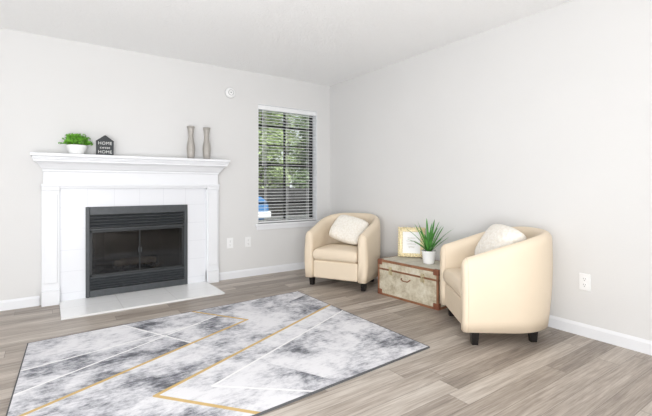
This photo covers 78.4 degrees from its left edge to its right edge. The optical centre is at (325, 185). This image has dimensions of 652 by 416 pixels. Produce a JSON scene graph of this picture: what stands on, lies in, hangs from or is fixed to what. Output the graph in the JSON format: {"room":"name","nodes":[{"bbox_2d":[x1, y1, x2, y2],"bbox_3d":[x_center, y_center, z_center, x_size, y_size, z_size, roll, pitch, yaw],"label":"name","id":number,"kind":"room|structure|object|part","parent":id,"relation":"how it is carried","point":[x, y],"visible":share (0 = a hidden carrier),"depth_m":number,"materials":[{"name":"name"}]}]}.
{"room":"living room","nodes":[
{"label":"living room","id":0,"kind":"room"},
{"bbox_2d":[0,28,329,304],"bbox_3d":[-2.038,-0.118,4.076,5.300,2.490,0.150,0,0,-35],"label":"wall","id":1,"kind":"structure","parent":0,"point":[51,88],"depth_m":4.04,"materials":[{"name":"paint"}]},
{"bbox_2d":[0,296,39,310],"bbox_3d":[-3.310,1.033,3.088,1.782,0.088,0.014,0,0,-35],"label":"baseboard","id":2,"kind":"structure","parent":1,"relation":"attached to","point":[18,303],"depth_m":3.51,"materials":[{"name":"white wood"}]},
{"bbox_2d":[225,87,234,97],"bbox_3d":[-1.102,-1.078,4.615,0.124,0.124,0.039,0,0,-35],"label":"smoke detector","id":3,"kind":"object","parent":1,"relation":"attached to","point":[229,92],"visible":1,"depth_m":4.60,"materials":[{"name":"white plastic"}]},
{"bbox_2d":[227,238,232,247],"bbox_3d":[-1.110,0.661,4.627,0.074,0.120,0.010,0,0,-35],"label":"power outlet","id":4,"kind":"object","parent":1,"relation":"attached to","point":[229,240],"visible":1,"depth_m":4.62,"materials":[{"name":"white plastic"}]},
{"bbox_2d":[245,237,250,246],"bbox_3d":[-0.927,0.665,4.755,0.074,0.120,0.010,0,0,-35],"label":"power outlet","id":5,"kind":"object","parent":1,"relation":"attached to","point":[247,239],"visible":1,"depth_m":4.75,"materials":[{"name":"white plastic"}]},
{"bbox_2d":[219,262,304,280],"bbox_3d":[-0.584,1.033,4.992,1.566,0.088,0.014,0,0,-35],"label":"baseboard","id":6,"kind":"structure","parent":1,"relation":"attached to","point":[301,265],"depth_m":4.84,"materials":[{"name":"white wood"}]},
{"bbox_2d":[255,104,319,229],"bbox_3d":[-0.503,-0.232,5.124,0.928,1.528,0.170,0,0,-35],"label":"window","id":7,"kind":"structure","parent":1,"relation":"in","point":[312,166],"depth_m":5.25,"materials":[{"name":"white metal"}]},
{"bbox_2d":[258,105,315,222],"bbox_3d":[-0.494,-0.268,5.112,0.842,1.442,0.070,0,0,-35],"label":"window blind","id":8,"kind":"object","parent":7,"relation":"attached to","point":[264,108],"visible":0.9,"depth_m":5.12,"materials":[{"name":"white plastic"}]},
{"bbox_3d":[-0.497,0.444,5.116,0.834,0.018,0.044,0,0,-35],"label":"rail","id":9,"kind":"part","parent":8,"relation":"part of","materials":[{"name":"white plastic"}]},
{"bbox_3d":[-0.491,0.494,5.108,0.928,0.075,0.130,0,0,-35],"label":"sill","id":10,"kind":"part","parent":7,"relation":"part of","materials":[{"name":"white wood"}]},
{"bbox_2d":[0,0,571,85],"bbox_3d":[-0.263,-1.413,1.535,5.300,0.100,6.350,0,0,-35],"label":"ceiling","id":11,"kind":"structure","parent":0,"point":[323,42],"depth_m":3.44,"materials":[{"name":"paint"}]},
{"bbox_2d":[0,269,651,415],"bbox_3d":[-0.220,1.102,1.473,5.000,0.050,6.200,0,0,-35],"label":"floor","id":12,"kind":"structure","parent":0,"point":[562,373],"depth_m":2.40,"materials":[{"name":"wood"}]},
{"bbox_2d":[30,152,230,319],"bbox_3d":[-1.849,0.394,3.995,1.784,1.366,1.000,0,0,-35],"label":"fireplace","id":13,"kind":"object","parent":12,"relation":"on","point":[97,211],"visible":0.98,"depth_m":3.95,"materials":[{"name":"paint"}]},
{"bbox_2d":[58,133,92,153],"bbox_3d":[-2.286,-0.387,3.659,0.279,0.196,0.191,0,0,-35],"label":"potted plant","id":14,"kind":"object","parent":13,"relation":"on","point":[80,144],"visible":1,"depth_m":3.63,"materials":[{"name":"green plant"}]},
{"bbox_3d":[-2.290,-0.332,3.669,0.170,0.084,0.170,0,0,-35],"label":"pot","id":15,"kind":"part","parent":14,"relation":"part of","materials":[{"name":"white ceramic"}]},
{"bbox_2d":[96,135,113,154],"bbox_3d":[-2.100,-0.385,3.795,0.154,0.192,0.036,0,0,-35],"label":"sign","id":16,"kind":"object","parent":13,"relation":"on","point":[104,145],"visible":1,"depth_m":3.78,"materials":[{"name":"wood"}]},
{"bbox_3d":[-2.070,0.647,3.927,0.437,0.441,0.022,0,0,-35],"label":"door frame","id":17,"kind":"part","parent":13,"relation":"part of","materials":[{"name":"metal"}]},
{"bbox_2d":[30,152,230,163],"bbox_3d":[-1.845,-0.267,3.989,1.784,0.044,0.215,0,0,-35],"label":"mantel shelf","id":18,"kind":"object","parent":13,"relation":"attached to","point":[37,156],"depth_m":3.79,"materials":[{"name":"white wood"}]},
{"bbox_3d":[-1.853,-0.187,4.000,1.754,0.118,0.188,0,0,-35],"label":"crown moulding","id":19,"kind":"part","parent":13,"relation":"part of","materials":[{"name":"white wood"}]},
{"bbox_2d":[114,256,155,266],"bbox_3d":[-2.005,0.795,4.212,0.395,0.081,0.078,0,0,-37],"label":"log","id":20,"kind":"object","parent":13,"relation":"in","point":[119,263],"visible":0.92,"depth_m":4.18,"materials":[{"name":"brown wood"}]},
{"bbox_3d":[-1.892,0.629,4.055,0.944,0.858,0.052,0,0,-35],"label":"metal frame","id":21,"kind":"part","parent":13,"relation":"part of","materials":[{"name":"black metal"}]},
{"bbox_3d":[-1.710,0.647,4.179,0.437,0.441,0.022,0,0,-35],"label":"door frame","id":22,"kind":"part","parent":13,"relation":"part of","materials":[{"name":"metal"}]},
{"bbox_2d":[187,126,194,157],"bbox_3d":[-1.442,-0.462,4.261,0.086,0.345,0.086,0,0,-1],"label":"vase","id":23,"kind":"object","parent":13,"relation":"on","point":[190,144],"visible":0.86,"depth_m":4.23,"materials":[{"name":"grey ceramic"}]},
{"bbox_2d":[202,127,210,158],"bbox_3d":[-1.302,-0.462,4.359,0.086,0.345,0.086,0,0,-1],"label":"vase","id":24,"kind":"object","parent":13,"relation":"on","point":[206,149],"visible":0.94,"depth_m":4.33,"materials":[{"name":"grey ceramic"}]},
{"bbox_2d":[6,291,429,415],"bbox_3d":[-0.696,1.071,2.653,2.281,0.010,1.830,0,0,-35],"label":"area rug","id":25,"kind":"object","parent":12,"relation":"on","point":[256,357],"visible":1,"depth_m":2.44,"materials":[{"name":"grey fabric"}]},
{"bbox_2d":[304,213,380,290],"bbox_3d":[0.241,0.699,4.477,0.742,0.757,0.709,0,0,27],"label":"armchair","id":26,"kind":"object","parent":12,"relation":"on","point":[325,256],"visible":0.94,"depth_m":4.23,"materials":[{"name":"beige leather"}]},
{"bbox_3d":[-0.150,1.027,4.376,0.056,0.100,0.056,0,0,27],"label":"leg","id":27,"kind":"part","parent":26,"relation":"part of","materials":[{"name":"black wood"}]},
{"bbox_2d":[312,243,357,262],"bbox_3d":[0.206,0.720,4.409,0.514,0.146,0.546,0,0,27],"label":"seat cushion","id":28,"kind":"object","parent":26,"relation":"on","point":[321,252],"depth_m":4.22,"materials":[{"name":"beige leather"}]},
{"bbox_3d":[0.193,0.887,4.384,0.516,0.190,0.455,0,0,27],"label":"seat","id":29,"kind":"part","parent":26,"relation":"part of","materials":[{"name":"beige leather"}]},
{"bbox_2d":[329,215,368,244],"bbox_3d":[0.255,0.487,4.484,0.429,0.312,0.272,0,0,37],"label":"throw pillow","id":30,"kind":"object","parent":26,"relation":"on","point":[347,229],"visible":0.94,"depth_m":4.41,"materials":[{"name":"white fabric"}]},
{"bbox_3d":[0.388,1.027,4.101,0.056,0.100,0.056,0,0,27],"label":"leg","id":31,"kind":"part","parent":26,"relation":"part of","materials":[{"name":"black wood"}]},
{"bbox_2d":[378,256,447,310],"bbox_3d":[0.888,0.902,3.845,0.409,0.350,0.722,0,0,-39],"label":"trunk","id":32,"kind":"object","parent":12,"relation":"on","point":[408,279],"visible":0.72,"depth_m":3.71,"materials":[{"name":"fabric"}]},
{"bbox_3d":[0.895,0.776,3.850,0.380,0.086,0.710,0,0,-39],"label":"trunk lid","id":33,"kind":"part","parent":32,"relation":"part of","materials":[{"name":"fabric"}]},
{"bbox_3d":[0.895,0.733,3.850,0.368,0.004,0.698,0,0,-39],"label":"lid panel","id":34,"kind":"part","parent":32,"relation":"part of","materials":[{"name":"fabric"}]},
{"bbox_2d":[398,227,424,256],"bbox_3d":[0.874,0.572,4.086,0.278,0.303,0.078,0,0,15],"label":"picture frame","id":35,"kind":"object","parent":32,"relation":"on","point":[407,248],"visible":0.84,"depth_m":4.09,"materials":[{"name":"beige wood"}]},
{"bbox_2d":[408,218,449,263],"bbox_3d":[0.955,0.521,3.742,0.444,0.418,0.421,0,0,0],"label":"potted plant","id":36,"kind":"object","parent":32,"relation":"on","point":[428,254],"visible":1,"depth_m":3.74,"materials":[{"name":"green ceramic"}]},
{"bbox_3d":[0.971,0.669,3.775,0.138,0.122,0.138,0,0,-35],"label":"pot","id":37,"kind":"part","parent":36,"relation":"part of","materials":[{"name":"white ceramic"}]},
{"bbox_2d":[440,227,552,344],"bbox_3d":[1.294,0.699,3.008,0.709,0.757,0.742,0,0,3],"label":"armchair","id":38,"kind":"object","parent":12,"relation":"on","point":[508,288],"visible":0.94,"depth_m":2.66,"materials":[{"name":"beige leather"}]},
{"bbox_2d":[443,268,460,296],"bbox_3d":[1.217,0.720,3.012,0.546,0.146,0.514,0,0,3],"label":"seat cushion","id":39,"kind":"object","parent":38,"relation":"on","point":[451,276],"depth_m":3.04,"materials":[{"name":"beige leather"}]},
{"bbox_3d":[1.189,0.887,3.014,0.455,0.190,0.516,0,0,3],"label":"seat","id":40,"kind":"part","parent":38,"relation":"part of","materials":[{"name":"beige leather"}]},
{"bbox_3d":[1.010,1.027,2.721,0.056,0.100,0.056,0,0,3],"label":"leg","id":41,"kind":"part","parent":38,"relation":"part of","materials":[{"name":"black wood"}]},
{"bbox_2d":[475,224,526,254],"bbox_3d":[1.306,0.462,3.007,0.286,0.338,0.408,0,0,-3],"label":"throw pillow","id":42,"kind":"object","parent":38,"relation":"on","point":[495,236],"visible":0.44,"depth_m":2.92,"materials":[{"name":"white fabric"}]},
{"bbox_3d":[1.434,1.027,2.770,0.056,0.100,0.056,0,0,3],"label":"leg","id":43,"kind":"part","parent":38,"relation":"part of","materials":[{"name":"black wood"}]},
{"bbox_2d":[330,0,651,340],"bbox_3d":[1.891,-0.118,2.948,0.150,2.490,6.200,0,0,-35],"label":"wall","id":44,"kind":"structure","parent":0,"point":[543,119],"depth_m":3.15,"materials":[{"name":"paint"}]},
{"bbox_2d":[376,277,651,355],"bbox_3d":[1.824,1.033,2.901,0.014,0.088,6.200,0,0,-35],"label":"baseboard","id":45,"kind":"structure","parent":44,"relation":"attached to","point":[637,344],"depth_m":2.76,"materials":[{"name":"white wood"}]},
{"bbox_2d":[579,273,590,290],"bbox_3d":[1.853,0.688,2.862,0.010,0.120,0.074,0,0,-35],"label":"power outlet","id":46,"kind":"object","parent":44,"relation":"attached to","point":[584,279],"visible":1,"depth_m":2.86,"materials":[{"name":"white plastic"}]},
{"label":"outside","id":47,"kind":"structure","parent":0,"visible":0},
{"bbox_2d":[263,214,308,219],"bbox_3d":[-6.446,1.277,21.740,36.000,0.100,33.840,0,0,-35],"label":"ground","id":48,"kind":"structure","parent":47,"point":[304,215],"depth_m":15.56,"materials":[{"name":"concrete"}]},
{"bbox_2d":[258,197,270,219],"bbox_3d":[-3.929,0.477,11.569,4.340,1.500,1.810,0,0,-35],"label":"car","id":49,"kind":"object","parent":48,"relation":"on","point":[262,210],"visible":0.05,"depth_m":11.95,"materials":[{"name":"blue paint"}]},
{"bbox_2d":[258,110,291,187],"bbox_3d":[-3.164,-1.749,18.819,3.004,5.960,3.066,0,0,-22],"label":"tree","id":50,"kind":"object","parent":48,"relation":"on","point":[271,175],"visible":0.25,"depth_m":18.30,"materials":[{"name":"green plant"}]},
{"bbox_2d":[258,187,308,215],"bbox_3d":[-3.349,0.642,15.559,18.000,1.170,0.080,0,0,-35],"label":"fence","id":51,"kind":"object","parent":48,"relation":"on","point":[293,194],"visible":0.08,"depth_m":16.75,"materials":[{"name":"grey wood"}]},
{"bbox_2d":[260,112,307,187],"bbox_3d":[-2.488,-3.337,24.608,4.140,9.133,3.606,0,0,29],"label":"tree","id":52,"kind":"object","parent":48,"relation":"on","point":[290,171],"visible":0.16,"depth_m":24.18,"materials":[{"name":"green plant"}]},
{"bbox_2d":[289,115,308,187],"bbox_3d":[-0.369,-1.457,20.714,3.023,5.377,3.065,0,0,-35],"label":"tree","id":53,"kind":"object","parent":48,"relation":"on","point":[304,158],"visible":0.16,"depth_m":20.52,"materials":[{"name":"green plant"}]}
]}

